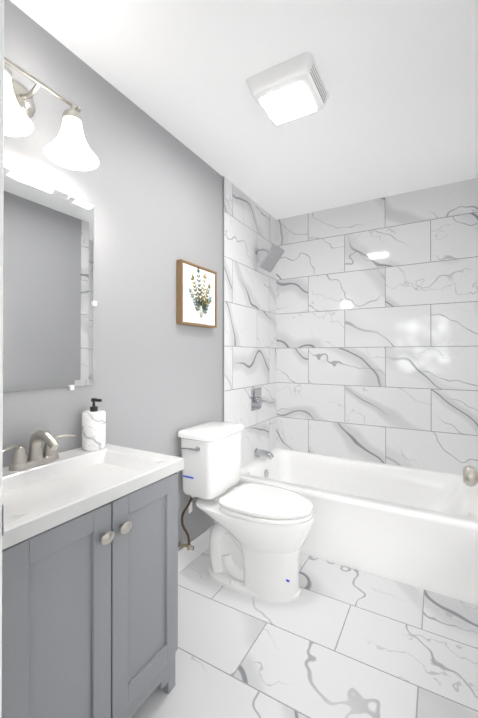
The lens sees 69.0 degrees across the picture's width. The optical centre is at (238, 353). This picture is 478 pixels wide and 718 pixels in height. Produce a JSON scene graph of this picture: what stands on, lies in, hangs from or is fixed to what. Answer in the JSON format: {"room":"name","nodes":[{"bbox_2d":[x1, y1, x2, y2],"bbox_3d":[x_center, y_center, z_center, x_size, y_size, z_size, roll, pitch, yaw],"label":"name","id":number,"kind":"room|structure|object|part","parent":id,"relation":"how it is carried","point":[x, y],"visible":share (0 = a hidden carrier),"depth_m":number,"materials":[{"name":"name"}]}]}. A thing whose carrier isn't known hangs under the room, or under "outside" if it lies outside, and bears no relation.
{"room":"bathroom","nodes":[
{"label":"bathroom","id":0,"kind":"room"},
{"bbox_2d":[3,0,222,550],"bbox_3d":[-0.339,0.011,2.057,0.100,2.424,2.738,0,0,30],"label":"wall","id":1,"kind":"structure","parent":0,"point":[149,189],"depth_m":1.65,"materials":[{"name":"grey paint"}]},
{"bbox_2d":[3,167,96,391],"bbox_3d":[-0.752,-0.246,1.226,0.010,0.784,0.582,0,0,30],"label":"mirror","id":2,"kind":"object","parent":1,"relation":"attached to","point":[49,303],"visible":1,"depth_m":1.29,"materials":[{"name":"clear glass"}]},
{"bbox_2d":[4,56,98,170],"bbox_3d":[-0.674,-0.821,1.151,0.222,0.242,0.418,0,0,30],"label":"sconce","id":3,"kind":"object","parent":1,"relation":"attached to","point":[68,147],"visible":0.96,"depth_m":1.20,"materials":[{"name":"white glass"}]},
{"bbox_2d":[178,526,211,572],"bbox_3d":[-0.337,1.165,1.943,0.012,0.115,1.043,0,0,30],"label":"baseboard","id":4,"kind":"structure","parent":1,"relation":"attached to","point":[199,543],"depth_m":2.06,"materials":[{"name":"white paint"}]},
{"bbox_2d":[177,259,216,327],"bbox_3d":[-0.245,-0.340,2.081,0.038,0.359,0.350,0,0,30],"label":"picture frame","id":5,"kind":"object","parent":1,"relation":"attached to","point":[196,295],"visible":1,"depth_m":2.04,"materials":[{"name":"brown wood"}]},
{"bbox_2d":[223,176,223,420],"bbox_3d":[-0.105,-0.181,2.354,0.012,2.036,0.004,0,0,30],"label":"trim","id":6,"kind":"structure","parent":1,"relation":"attached to","point":[223,298],"depth_m":2.35,"materials":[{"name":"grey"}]},
{"bbox_2d":[224,177,275,467],"bbox_3d":[0.113,-0.179,2.735,0.010,2.036,0.874,0,0,30],"label":"wall tile","id":7,"kind":"structure","parent":1,"relation":"attached to","point":[249,317],"depth_m":2.66,"materials":[{"name":"tile"}]},
{"bbox_2d":[251,244,283,459],"bbox_3d":[0.225,-0.007,2.714,0.205,1.669,0.200,0,0,30],"label":"shower fixture","id":8,"kind":"object","parent":7,"relation":"attached to","point":[275,252],"visible":1,"depth_m":2.71,"materials":[{"name":"silver metal"}]},
{"bbox_2d":[10,0,477,219],"bbox_3d":[0.363,-1.253,1.661,1.720,0.100,2.738,0,0,30],"label":"ceiling","id":9,"kind":"structure","parent":0,"point":[397,114],"depth_m":1.54,"materials":[{"name":"white paint"}]},
{"bbox_2d":[246,52,328,125],"bbox_3d":[0.227,-1.169,1.585,0.300,0.068,0.300,0,0,30],"label":"ceiling vent","id":10,"kind":"object","parent":9,"relation":"in","point":[291,89],"visible":1,"depth_m":1.52,"materials":[{"name":"white plastic"}]},
{"bbox_2d":[131,548,477,717],"bbox_3d":[0.363,1.271,1.647,1.720,0.100,2.738,0,0,30],"label":"floor","id":11,"kind":"structure","parent":0,"point":[334,640],"depth_m":1.42,"materials":[{"name":"tile"}]},
{"bbox_2d":[2,429,183,717],"bbox_3d":[-0.548,0.738,1.108,0.478,0.960,0.626,0,0,30],"label":"bathroom vanity","id":12,"kind":"object","parent":11,"relation":"on","point":[89,584],"visible":1,"depth_m":0.99,"materials":[{"name":"grey paint"}]},
{"bbox_2d":[3,429,75,470],"bbox_3d":[-0.662,0.320,1.175,0.149,0.122,0.258,0,0,30],"label":"faucet","id":13,"kind":"object","parent":12,"relation":"on","point":[36,460],"depth_m":1.18,"materials":[{"name":"silver metal"}]},
{"bbox_2d":[82,398,105,450],"bbox_3d":[-0.585,0.281,1.403,0.090,0.201,0.090,0,0,30],"label":"soap dispenser","id":14,"kind":"object","parent":12,"relation":"on","point":[93,428],"visible":1,"depth_m":1.37,"materials":[{"name":"ceramic"}]},
{"bbox_3d":[-0.353,0.512,0.997,0.029,0.033,0.111,0,0,30],"label":"knob","id":15,"kind":"part","parent":12,"relation":"part of","materials":[{"name":"silver metal"}]},
{"bbox_2d":[178,420,313,602],"bbox_3d":[0.048,0.823,1.892,0.725,0.799,0.400,0,0,30],"label":"toilet","id":16,"kind":"object","parent":11,"relation":"on","point":[259,532],"visible":1,"depth_m":1.81,"materials":[{"name":"white ceramic"}]},
{"bbox_3d":[-0.263,0.510,1.860,0.112,0.028,0.032,0,0,30],"label":"handle","id":17,"kind":"part","parent":16,"relation":"part of","materials":[{"name":"silver metal"}]},
{"bbox_2d":[234,448,477,604],"bbox_3d":[0.780,1.032,2.374,1.516,0.386,0.820,0,0,30],"label":"bathtub","id":18,"kind":"object","parent":11,"relation":"on","point":[415,527],"visible":0.67,"depth_m":2.01,"materials":[{"name":"white ceramic"}]},
{"bbox_2d":[276,178,477,474],"bbox_3d":[1.015,0.015,2.789,1.520,2.424,0.120,0,0,30],"label":"wall","id":19,"kind":"structure","parent":0,"point":[376,330],"depth_m":2.67,"materials":[{"name":"tile"}]},
{"bbox_2d":[463,465,477,485],"bbox_3d":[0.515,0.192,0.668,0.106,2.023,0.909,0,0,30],"label":"door knob","id":20,"kind":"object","parent":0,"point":[470,475],"depth_m":1.00,"materials":[{"name":"silver metal"}]},
{"bbox_3d":[-0.288,0.002,0.519,1.520,2.424,0.120,0,0,30],"label":"wall","id":21,"kind":"structure","parent":0,"visible":0},
{"bbox_2d":[0,0,3,717],"bbox_3d":[-0.107,0.158,0.414,1.076,2.112,0.148,0,0,30],"label":"door frame","id":22,"kind":"structure","parent":21,"relation":"attached to","point":[1,194],"depth_m":0.70,"materials":[{"name":"white paint"}]},
{"bbox_2d":[2,505,3,534],"bbox_3d":[-0.490,0.335,0.685,0.018,0.090,0.042,0,0,30],"label":"strike plate","id":23,"kind":"object","parent":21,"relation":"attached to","point":[2,519],"visible":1,"depth_m":0.70,"materials":[{"name":"silver metal"}]}
]}

